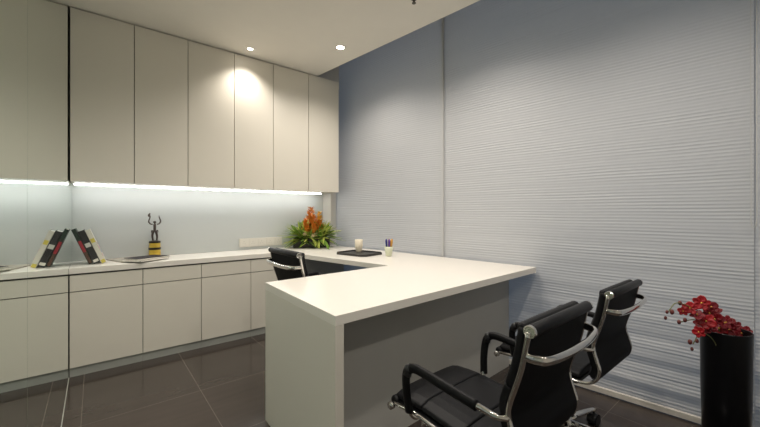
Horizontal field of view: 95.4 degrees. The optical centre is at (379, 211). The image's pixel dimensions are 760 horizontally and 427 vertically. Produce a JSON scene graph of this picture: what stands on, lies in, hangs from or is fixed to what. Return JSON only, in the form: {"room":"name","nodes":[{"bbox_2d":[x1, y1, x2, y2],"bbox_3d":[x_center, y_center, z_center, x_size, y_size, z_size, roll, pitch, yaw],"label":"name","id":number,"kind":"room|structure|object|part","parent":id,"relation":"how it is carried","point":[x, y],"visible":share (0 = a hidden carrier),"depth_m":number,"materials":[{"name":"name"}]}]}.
{"room":"private office","nodes":[
{"label":"private office","id":0,"kind":"room"},
{"bbox_2d":[68,0,479,75],"bbox_3d":[0.059,-1.795,1.571,2.688,0.660,5.550,0,0,-39],"label":"ceiling","id":1,"kind":"structure","parent":0,"point":[303,36],"depth_m":2.66,"materials":[{"name":"paint"}]},
{"bbox_2d":[317,66,338,81],"bbox_3d":[-0.719,-1.765,3.980,0.552,0.600,0.058,0,0,-39],"label":"trim","id":2,"kind":"structure","parent":1,"relation":"attached to","point":[333,74],"depth_m":4.07,"materials":[{"name":"white paint"}]},
{"bbox_2d":[335,45,345,49],"bbox_3d":[-0.352,-1.463,3.078,0.098,0.004,0.098,0,0,-39],"label":"recessed light","id":3,"kind":"object","parent":1,"relation":"in","point":[338,47],"visible":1,"depth_m":3.08,"materials":[{"name":"white"}]},
{"bbox_2d":[62,333,700,426],"bbox_3d":[0.337,1.220,1.800,3.410,0.080,5.550,0,0,-39],"label":"floor","id":4,"kind":"structure","parent":0,"point":[222,384],"depth_m":2.21,"materials":[{"name":"tile"}]},
{"bbox_2d":[69,268,142,377],"bbox_3d":[-2.175,0.811,2.759,0.432,0.738,0.435,0,0,-39],"label":"base cabinet","id":5,"kind":"object","parent":4,"relation":"on","point":[106,307],"visible":0.98,"depth_m":2.58,"materials":[{"name":"beige laminate"}]},
{"bbox_3d":[-2.043,0.511,2.599,0.429,0.113,0.019,0,0,-39],"label":"drawer","id":6,"kind":"part","parent":5,"relation":"part of","materials":[{"name":"beige laminate"}]},
{"bbox_2d":[69,245,343,273],"bbox_3d":[-1.426,0.420,3.375,2.374,0.041,0.454,0,0,-39],"label":"countertop","id":7,"kind":"structure","parent":5,"relation":"on","point":[76,267],"depth_m":2.95,"materials":[{"name":"white stone"}]},
{"bbox_2d":[71,228,92,263],"bbox_3d":[-2.302,0.262,2.677,0.126,0.275,0.171,0,0,-39],"label":"book","id":8,"kind":"object","parent":7,"relation":"on","point":[74,231],"visible":0.89,"depth_m":2.61,"materials":[{"name":"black paper"}]},
{"bbox_2d":[78,229,99,263],"bbox_3d":[-2.271,0.267,2.702,0.133,0.264,0.171,0,0,-39],"label":"book","id":9,"kind":"object","parent":7,"relation":"on","point":[82,233],"visible":0.97,"depth_m":2.64,"materials":[{"name":"grey paper"}]},
{"bbox_2d":[85,229,105,262],"bbox_3d":[-2.240,0.265,2.727,0.128,0.268,0.161,0,0,-39],"label":"book","id":10,"kind":"object","parent":7,"relation":"on","point":[89,233],"visible":1,"depth_m":2.67,"materials":[{"name":"white paper"}]},
{"bbox_2d":[106,256,135,261],"bbox_3d":[-2.107,0.395,2.897,0.282,0.009,0.211,0,0,31],"label":"magazine","id":11,"kind":"object","parent":7,"relation":"on","point":[121,258],"visible":0.42,"depth_m":2.85,"materials":[{"name":"white paper"}]},
{"bbox_2d":[120,257,168,261],"bbox_3d":[-1.924,0.386,2.839,0.201,0.009,0.272,0,0,13],"label":"magazine","id":12,"kind":"object","parent":11,"relation":"on","point":[126,260],"visible":0.68,"depth_m":2.72,"materials":[{"name":"white paper"}]},
{"bbox_2d":[123,254,169,259],"bbox_3d":[-1.938,0.377,2.880,0.191,0.009,0.262,0,0,24],"label":"magazine","id":13,"kind":"object","parent":12,"relation":"on","point":[155,255],"visible":1,"depth_m":2.83,"materials":[{"name":"grey paper"}]},
{"bbox_2d":[148,213,160,254],"bbox_3d":[-2.012,0.204,3.091,0.104,0.392,0.104,0,0,-34],"label":"trophy","id":14,"kind":"object","parent":7,"relation":"on","point":[154,248],"visible":0.9,"depth_m":3.07,"materials":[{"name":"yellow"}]},
{"bbox_2d":[277,207,344,248],"bbox_3d":[-0.769,0.170,3.888,0.768,0.460,0.499,0,0,-2],"label":"flower arrangement","id":15,"kind":"object","parent":7,"relation":"on","point":[310,233],"visible":1,"depth_m":3.82,"materials":[{"name":"multicoloured"}]},
{"bbox_3d":[-0.770,0.347,3.900,0.400,0.105,0.110,0,0,-11],"label":"planter","id":16,"kind":"part","parent":15,"relation":"part of","materials":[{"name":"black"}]},
{"bbox_2d":[143,263,200,360],"bbox_3d":[-1.846,0.811,3.030,0.418,0.738,0.435,0,0,-39],"label":"base cabinet","id":17,"kind":"object","parent":4,"relation":"on","point":[171,294],"visible":0.97,"depth_m":2.85,"materials":[{"name":"beige laminate"}]},
{"bbox_3d":[-1.714,0.511,2.869,0.415,0.113,0.019,0,0,-39],"label":"drawer","id":18,"kind":"part","parent":17,"relation":"part of","materials":[{"name":"beige laminate"}]},
{"bbox_2d":[201,259,250,347],"bbox_3d":[-1.520,0.811,3.298,0.424,0.738,0.435,0,0,-39],"label":"base cabinet","id":19,"kind":"object","parent":4,"relation":"on","point":[225,285],"visible":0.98,"depth_m":3.12,"materials":[{"name":"beige laminate"}]},
{"bbox_3d":[-1.388,0.511,3.138,0.421,0.113,0.019,0,0,-39],"label":"drawer","id":20,"kind":"part","parent":19,"relation":"part of","materials":[{"name":"beige laminate"}]},
{"bbox_2d":[250,257,276,336],"bbox_3d":[-1.216,0.811,3.549,0.363,0.738,0.435,0,0,-39],"label":"base cabinet","id":21,"kind":"object","parent":4,"relation":"on","point":[261,272],"visible":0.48,"depth_m":3.32,"materials":[{"name":"beige laminate"}]},
{"bbox_3d":[-1.084,0.511,3.389,0.360,0.113,0.019,0,0,-39],"label":"drawer","id":22,"kind":"part","parent":21,"relation":"part of","materials":[{"name":"beige laminate"}]},
{"bbox_2d":[266,247,321,280],"bbox_3d":[-0.438,0.718,2.508,0.655,0.922,0.661,0,0,-43],"label":"office chair","id":23,"kind":"object","parent":4,"relation":"on","point":[287,264],"visible":0.24,"depth_m":2.31,"materials":[{"name":"black leather"}]},
{"bbox_3d":[-0.622,0.491,2.371,0.084,0.431,0.454,0,0,-39],"label":"backrest","id":24,"kind":"part","parent":23,"relation":"part of","materials":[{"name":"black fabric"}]},
{"bbox_3d":[-0.288,0.500,2.343,0.567,0.448,0.021,0,0,-39],"label":"rail","id":25,"kind":"part","parent":23,"relation":"part of","materials":[{"name":"silver metal"}]},
{"bbox_2d":[302,255,308,276],"bbox_3d":[-0.607,0.362,2.382,0.084,0.189,0.449,0,0,-39],"label":"frame","id":26,"kind":"object","parent":23,"relation":"on","point":[304,269],"depth_m":2.20,"materials":[{"name":"silver metal"}]},
{"bbox_3d":[-0.591,0.584,2.752,0.324,0.200,0.043,0,0,-39],"label":"armrest","id":27,"kind":"part","parent":23,"relation":"part of","materials":[{"name":"black leather"}]},
{"bbox_2d":[265,247,535,426],"bbox_3d":[-0.175,0.790,2.718,1.760,0.780,2.147,0,0,-39],"label":"desk","id":28,"kind":"object","parent":4,"relation":"on","point":[339,344],"visible":0.88,"depth_m":1.83,"materials":[{"name":"white laminate"}]},
{"bbox_3d":[-0.396,0.810,1.661,0.041,0.740,0.797,0,0,-37],"label":"panel","id":29,"kind":"part","parent":28,"relation":"part of","materials":[{"name":"white laminate"}]},
{"bbox_3d":[-0.669,0.810,3.691,0.660,0.740,0.018,0,0,-39],"label":"support panel","id":30,"kind":"part","parent":28,"relation":"part of","materials":[{"name":"grey laminate"}]},
{"bbox_2d":[337,250,381,256],"bbox_3d":[-0.198,0.390,3.283,0.380,0.021,0.303,0,0,39],"label":"serving tray","id":31,"kind":"object","parent":28,"relation":"on","point":[365,253],"visible":0.91,"depth_m":3.25,"materials":[{"name":"black plastic"}]},
{"bbox_2d":[355,239,362,251],"bbox_3d":[-0.200,0.330,3.402,0.097,0.119,0.080,0,0,-25],"label":"mug","id":32,"kind":"object","parent":31,"relation":"on","point":[358,242],"visible":1,"depth_m":3.37,"materials":[{"name":"beige ceramic"}]},
{"bbox_2d":[384,246,392,255],"bbox_3d":[0.079,0.356,3.136,0.082,0.088,0.082,0,0,-39],"label":"pen cup","id":33,"kind":"object","parent":28,"relation":"on","point":[388,250],"visible":0.94,"depth_m":3.11,"materials":[{"name":"white ceramic"}]},
{"bbox_3d":[0.355,0.810,2.098,1.678,0.740,0.020,0,0,-42],"label":"modesty panel","id":34,"kind":"part","parent":28,"relation":"part of","materials":[{"name":"grey laminate"}]},
{"bbox_2d":[387,300,597,426],"bbox_3d":[0.394,0.740,1.253,0.567,0.878,0.632,0,0,-40],"label":"office chair","id":35,"kind":"object","parent":4,"relation":"on","point":[538,389],"visible":1,"depth_m":1.11,"materials":[{"name":"black leather"}]},
{"bbox_3d":[0.341,0.727,1.295,0.391,0.034,0.416,0,0,-40],"label":"seat","id":36,"kind":"part","parent":35,"relation":"part of","materials":[{"name":"black leather"}]},
{"bbox_2d":[397,365,480,409],"bbox_3d":[0.248,0.696,1.405,0.380,0.039,0.133,0,0,-40],"label":"armrest","id":37,"kind":"object","parent":35,"relation":"on","point":[423,392],"depth_m":1.35,"materials":[{"name":"black leather"}]},
{"bbox_3d":[0.183,0.612,1.115,0.037,0.190,0.308,0,0,-40],"label":"armrest","id":38,"kind":"part","parent":35,"relation":"part of","materials":[{"name":"black leather"}]},
{"bbox_3d":[0.226,0.532,1.119,0.018,0.427,0.540,0,0,-40],"label":"rail","id":39,"kind":"part","parent":35,"relation":"part of","materials":[{"name":"silver metal"}]},
{"bbox_2d":[422,375,502,426],"bbox_3d":[0.348,0.700,1.287,0.380,0.045,0.177,0,0,-40],"label":"seat cushion","id":40,"kind":"object","parent":35,"relation":"on","point":[439,409],"depth_m":1.24,"materials":[{"name":"black leather"}]},
{"bbox_2d":[470,407,501,426],"bbox_3d":[0.438,0.708,1.179,0.380,0.036,0.108,0,0,-40],"label":"seat cushion","id":41,"kind":"object","parent":35,"relation":"on","point":[480,419],"depth_m":1.15,"materials":[{"name":"black leather"}]},
{"bbox_3d":[0.546,0.612,1.419,0.037,0.190,0.308,0,0,-40],"label":"armrest","id":42,"kind":"part","parent":35,"relation":"part of","materials":[{"name":"black leather"}]},
{"bbox_2d":[499,380,511,414],"bbox_3d":[0.495,0.538,1.111,0.387,0.112,0.058,0,0,-40],"label":"cushion","id":43,"kind":"object","parent":35,"relation":"on","point":[507,387],"depth_m":0.98,"materials":[{"name":"black leather"}]},
{"bbox_2d":[506,307,555,386],"bbox_3d":[0.516,0.401,1.087,0.387,0.180,0.080,0,0,-40],"label":"cushion","id":44,"kind":"object","parent":35,"relation":"on","point":[544,344],"depth_m":0.97,"materials":[{"name":"black leather"}]},
{"bbox_2d":[517,301,577,330],"bbox_3d":[0.530,0.323,1.070,0.376,0.038,0.028,0,0,-40],"label":"cushion","id":45,"kind":"object","parent":35,"relation":"on","point":[536,318],"depth_m":1.03,"materials":[{"name":"black leather"}]},
{"bbox_3d":[0.527,0.524,1.073,0.391,0.410,0.080,0,0,-40],"label":"backrest","id":46,"kind":"part","parent":35,"relation":"part of","materials":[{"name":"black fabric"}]},
{"bbox_3d":[0.534,0.532,1.377,0.018,0.427,0.540,0,0,-40],"label":"rail","id":47,"kind":"part","parent":35,"relation":"part of","materials":[{"name":"silver metal"}]},
{"bbox_2d":[494,279,646,426],"bbox_3d":[0.971,0.755,1.775,0.598,0.848,0.602,0,0,-43],"label":"office chair","id":48,"kind":"object","parent":4,"relation":"on","point":[612,345],"visible":0.6,"depth_m":1.58,"materials":[{"name":"black leather"}]},
{"bbox_2d":[500,336,516,350],"bbox_3d":[0.831,0.713,1.929,0.399,0.038,0.128,0,0,-39],"label":"seat cushion","id":49,"kind":"object","parent":48,"relation":"on","point":[503,347],"depth_m":1.84,"materials":[{"name":"black leather"}]},
{"bbox_3d":[0.750,0.632,1.637,0.039,0.183,0.298,0,0,-39],"label":"armrest","id":50,"kind":"part","parent":48,"relation":"part of","materials":[{"name":"black leather"}]},
{"bbox_3d":[0.919,0.743,1.822,0.410,0.033,0.402,0,0,-39],"label":"seat","id":51,"kind":"part","parent":48,"relation":"part of","materials":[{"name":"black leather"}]},
{"bbox_3d":[0.794,0.555,1.642,0.019,0.412,0.521,0,0,-39],"label":"rail","id":52,"kind":"part","parent":48,"relation":"part of","materials":[{"name":"silver metal"}]},
{"bbox_3d":[0.890,1.084,1.633,0.038,0.047,0.266,0,0,23],"label":"leg","id":53,"kind":"part","parent":48,"relation":"part of","materials":[{"name":"silver metal"}]},
{"bbox_3d":[1.134,0.632,1.953,0.039,0.183,0.298,0,0,-39],"label":"armrest","id":54,"kind":"part","parent":48,"relation":"part of","materials":[{"name":"black leather"}]},
{"bbox_3d":[1.077,1.084,1.676,0.269,0.047,0.038,0,0,40],"label":"leg","id":55,"kind":"part","parent":48,"relation":"part of","materials":[{"name":"silver metal"}]},
{"bbox_2d":[571,350,590,376],"bbox_3d":[1.012,0.724,1.709,0.399,0.035,0.104,0,0,-39],"label":"seat cushion","id":56,"kind":"object","parent":48,"relation":"on","point":[580,367],"depth_m":1.61,"materials":[{"name":"black leather"}]},
{"bbox_3d":[1.090,1.084,1.866,0.265,0.047,0.039,0,0,-32],"label":"leg","id":57,"kind":"part","parent":48,"relation":"part of","materials":[{"name":"silver metal"}]},
{"bbox_2d":[587,352,596,368],"bbox_3d":[1.071,0.641,1.638,0.407,0.072,0.061,0,0,-39],"label":"cushion","id":58,"kind":"object","parent":48,"relation":"on","point":[592,356],"depth_m":1.50,"materials":[{"name":"black leather"}]},
{"bbox_2d":[589,367,597,378],"bbox_3d":[1.075,0.700,1.632,0.407,0.052,0.048,0,0,-39],"label":"cushion","id":59,"kind":"object","parent":48,"relation":"on","point":[593,371],"depth_m":1.50,"materials":[{"name":"black leather"}]},
{"bbox_2d":[591,286,609,327],"bbox_3d":[1.086,0.429,1.620,0.407,0.174,0.077,0,0,-39],"label":"cushion","id":60,"kind":"object","parent":48,"relation":"on","point":[602,313],"depth_m":1.48,"materials":[{"name":"black leather"}]},
{"bbox_3d":[1.097,0.546,1.607,0.410,0.396,0.077,0,0,-39],"label":"backrest","id":61,"kind":"part","parent":48,"relation":"part of","materials":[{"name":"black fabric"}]},
{"bbox_2d":[599,279,632,294],"bbox_3d":[1.099,0.353,1.603,0.395,0.037,0.027,0,0,-39],"label":"cushion","id":62,"kind":"object","parent":48,"relation":"on","point":[605,291],"depth_m":1.57,"materials":[{"name":"black leather"}]},
{"bbox_3d":[1.120,0.555,1.911,0.019,0.412,0.521,0,0,-39],"label":"rail","id":63,"kind":"part","parent":48,"relation":"part of","materials":[{"name":"silver metal"}]},
{"bbox_2d":[700,329,753,426],"bbox_3d":[1.697,0.879,1.699,0.190,0.602,0.190,0,0,-39],"label":"floor vase","id":64,"kind":"object","parent":4,"relation":"on","point":[727,366],"visible":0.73,"depth_m":1.63,"materials":[{"name":"black ceramic"}]},
{"bbox_2d":[664,295,752,350],"bbox_3d":[1.595,0.600,1.662,0.508,0.401,0.100,0,0,-17],"label":"orchid","id":65,"kind":"object","parent":64,"relation":"in","point":[710,320],"visible":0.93,"depth_m":1.65,"materials":[{"name":"red plant"}]},
{"bbox_3d":[1.585,0.615,1.675,0.468,0.372,0.052,0,0,-14],"label":"stem","id":66,"kind":"part","parent":65,"relation":"part of","materials":[{"name":"red plant"}]},
{"bbox_3d":[1.355,1.160,2.502,0.647,0.040,5.340,0,0,-39],"label":"trim","id":67,"kind":"structure","parent":4,"relation":"on","visible":0},
{"bbox_3d":[1.353,-0.443,2.500,0.592,3.165,5.340,0,0,-39],"label":"window","id":68,"kind":"structure","parent":67,"relation":"attached to","visible":0},
{"bbox_2d":[754,0,754,426],"bbox_3d":[2.025,-0.443,1.849,0.064,3.245,0.040,0,0,-39],"label":"trim","id":69,"kind":"structure","parent":68,"relation":"attached to","point":[754,0],"depth_m":1.84,"materials":[{"name":"beige"}]},
{"bbox_3d":[-1.444,-0.443,3.799,2.899,3.245,0.200,0,0,-39],"label":"wall","id":70,"kind":"structure","parent":0,"visible":0},
{"bbox_2d":[70,7,133,184],"bbox_3d":[-2.197,-0.842,2.744,0.373,1.244,0.440,0,0,-39],"label":"upper cabinet","id":71,"kind":"object","parent":70,"relation":"attached to","point":[101,47],"visible":0.99,"depth_m":2.56,"materials":[{"name":"beige laminate"}]},
{"bbox_2d":[132,25,187,186],"bbox_3d":[-1.909,-0.842,2.981,0.371,1.244,0.440,0,0,-39],"label":"upper cabinet","id":72,"kind":"object","parent":70,"relation":"attached to","point":[160,59],"visible":0.97,"depth_m":2.80,"materials":[{"name":"beige laminate"}]},
{"bbox_2d":[72,184,322,260],"bbox_3d":[-1.599,0.088,3.535,2.311,0.622,0.010,0,0,-39],"label":"backsplash","id":73,"kind":"structure","parent":70,"relation":"attached to","point":[192,220],"depth_m":3.29,"materials":[{"name":"white glass"}]},
{"bbox_2d":[239,237,281,246],"bbox_3d":[-1.292,0.325,3.770,0.470,0.092,0.017,0,0,-39],"label":"outlet strip","id":74,"kind":"object","parent":73,"relation":"attached to","point":[265,241],"visible":1,"depth_m":3.75,"materials":[{"name":"beige plastic"}]},
{"bbox_2d":[240,239,247,245],"bbox_3d":[-1.433,0.325,3.645,0.076,0.072,0.003,0,0,-39],"label":"socket","id":75,"kind":"object","parent":74,"relation":"attached to","point":[243,242],"depth_m":3.64,"materials":[{"name":"grey plastic"}]},
{"bbox_2d":[249,239,256,245],"bbox_3d":[-1.360,0.325,3.705,0.076,0.072,0.003,0,0,-39],"label":"socket","id":76,"kind":"object","parent":74,"relation":"attached to","point":[252,242],"depth_m":3.70,"materials":[{"name":"grey plastic"}]},
{"bbox_2d":[258,238,264,244],"bbox_3d":[-1.287,0.325,3.765,0.076,0.072,0.003,0,0,-39],"label":"socket","id":77,"kind":"object","parent":74,"relation":"attached to","point":[261,241],"depth_m":3.76,"materials":[{"name":"grey plastic"}]},
{"bbox_2d":[267,238,272,244],"bbox_3d":[-1.215,0.325,3.825,0.076,0.072,0.003,0,0,-39],"label":"socket","id":78,"kind":"object","parent":74,"relation":"attached to","point":[269,240],"depth_m":3.82,"materials":[{"name":"grey plastic"}]},
{"bbox_2d":[275,238,280,243],"bbox_3d":[-1.142,0.325,3.885,0.076,0.072,0.003,0,0,-39],"label":"socket","id":79,"kind":"object","parent":74,"relation":"attached to","point":[277,240],"depth_m":3.88,"materials":[{"name":"grey plastic"}]},
{"bbox_2d":[185,40,233,188],"bbox_3d":[-1.620,-0.842,3.220,0.377,1.244,0.440,0,0,-39],"label":"upper cabinet","id":80,"kind":"object","parent":70,"relation":"attached to","point":[210,69],"visible":0.97,"depth_m":3.05,"materials":[{"name":"beige laminate"}]},
{"bbox_2d":[73,183,320,193],"bbox_3d":[-1.544,-0.218,3.392,2.190,0.012,0.044,0,0,-39],"label":"strip light","id":81,"kind":"object","parent":80,"relation":"attached to","point":[73,183],"visible":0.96,"depth_m":3.16,"materials":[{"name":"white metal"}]},
{"bbox_2d":[229,53,272,190],"bbox_3d":[-1.331,-0.842,3.457,0.368,1.244,0.440,0,0,-39],"label":"upper cabinet","id":82,"kind":"object","parent":70,"relation":"attached to","point":[253,78],"visible":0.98,"depth_m":3.28,"materials":[{"name":"beige laminate"}]},
{"bbox_2d":[263,64,307,191],"bbox_3d":[-1.041,-0.842,3.696,0.382,1.244,0.440,0,0,-39],"label":"upper cabinet","id":83,"kind":"object","parent":70,"relation":"attached to","point":[290,86],"visible":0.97,"depth_m":3.52,"materials":[{"name":"beige laminate"}]},
{"bbox_2d":[301,74,338,192],"bbox_3d":[-0.748,-0.842,3.938,0.376,1.244,0.440,0,0,-39],"label":"upper cabinet","id":84,"kind":"object","parent":70,"relation":"attached to","point":[323,94],"visible":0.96,"depth_m":3.76,"materials":[{"name":"beige laminate"}]},
{"bbox_2d":[323,192,335,245],"bbox_3d":[-0.617,-0.443,4.227,0.082,3.245,0.190,0,0,-39],"label":"trim","id":85,"kind":"structure","parent":70,"relation":"attached to","point":[329,199],"depth_m":4.16,"materials":[{"name":"white paint"}]},
{"bbox_3d":[1.139,-2.095,2.461,1.332,0.060,5.550,0,0,-39],"label":"ceiling","id":86,"kind":"structure","parent":0,"visible":0},
{"bbox_2d":[336,19,440,271],"bbox_3d":[0.018,-0.446,3.638,1.512,3.237,0.040,0,0,44],"label":"blind","id":87,"kind":"object","parent":86,"relation":"hanging from","point":[390,94],"visible":0.63,"depth_m":3.52,"materials":[{"name":"fabric"}]},
{"bbox_2d":[441,0,756,426],"bbox_3d":[1.238,-0.446,2.432,1.912,3.237,0.056,0,0,44],"label":"blind","id":88,"kind":"object","parent":86,"relation":"hanging from","point":[594,146],"visible":0.8,"depth_m":2.19,"materials":[{"name":"fabric"}]},
{"bbox_3d":[1.240,1.156,2.441,1.903,0.034,0.022,0,0,44],"label":"rail","id":89,"kind":"part","parent":88,"relation":"part of","materials":[{"name":"beige"}]},
{"bbox_3d":[1.897,-0.942,1.757,0.024,2.047,0.008,0,0,44],"label":"pull cord","id":90,"kind":"part","parent":88,"relation":"part of","materials":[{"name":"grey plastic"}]},
{"bbox_2d":[755,0,759,426],"bbox_3d":[2.449,-0.446,1.270,1.455,3.237,0.041,0,0,44],"label":"blind","id":91,"kind":"object","parent":86,"relation":"hanging from","point":[757,228],"visible":0.98,"depth_m":1.77,"materials":[{"name":"fabric"}]},
{"bbox_3d":[-0.920,-0.143,0.764,0.151,2.645,5.550,0,0,-39],"label":"wall","id":92,"kind":"structure","parent":0,"visible":0},
{"bbox_2d":[0,0,26,426],"bbox_3d":[-0.223,-0.142,0.041,0.006,2.645,2.346,0,0,-39],"label":"mirror panel","id":93,"kind":"object","parent":92,"relation":"attached to","point":[13,13],"visible":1,"depth_m":0.79,"materials":[{"name":"white mirror"}]},
{"bbox_2d":[27,0,71,426],"bbox_3d":[-1.730,-0.142,1.870,0.006,2.645,2.394,0,0,-39],"label":"mirror panel","id":94,"kind":"object","parent":92,"relation":"attached to","point":[49,185],"visible":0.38,"depth_m":1.38,"materials":[{"name":"white"}]}
]}

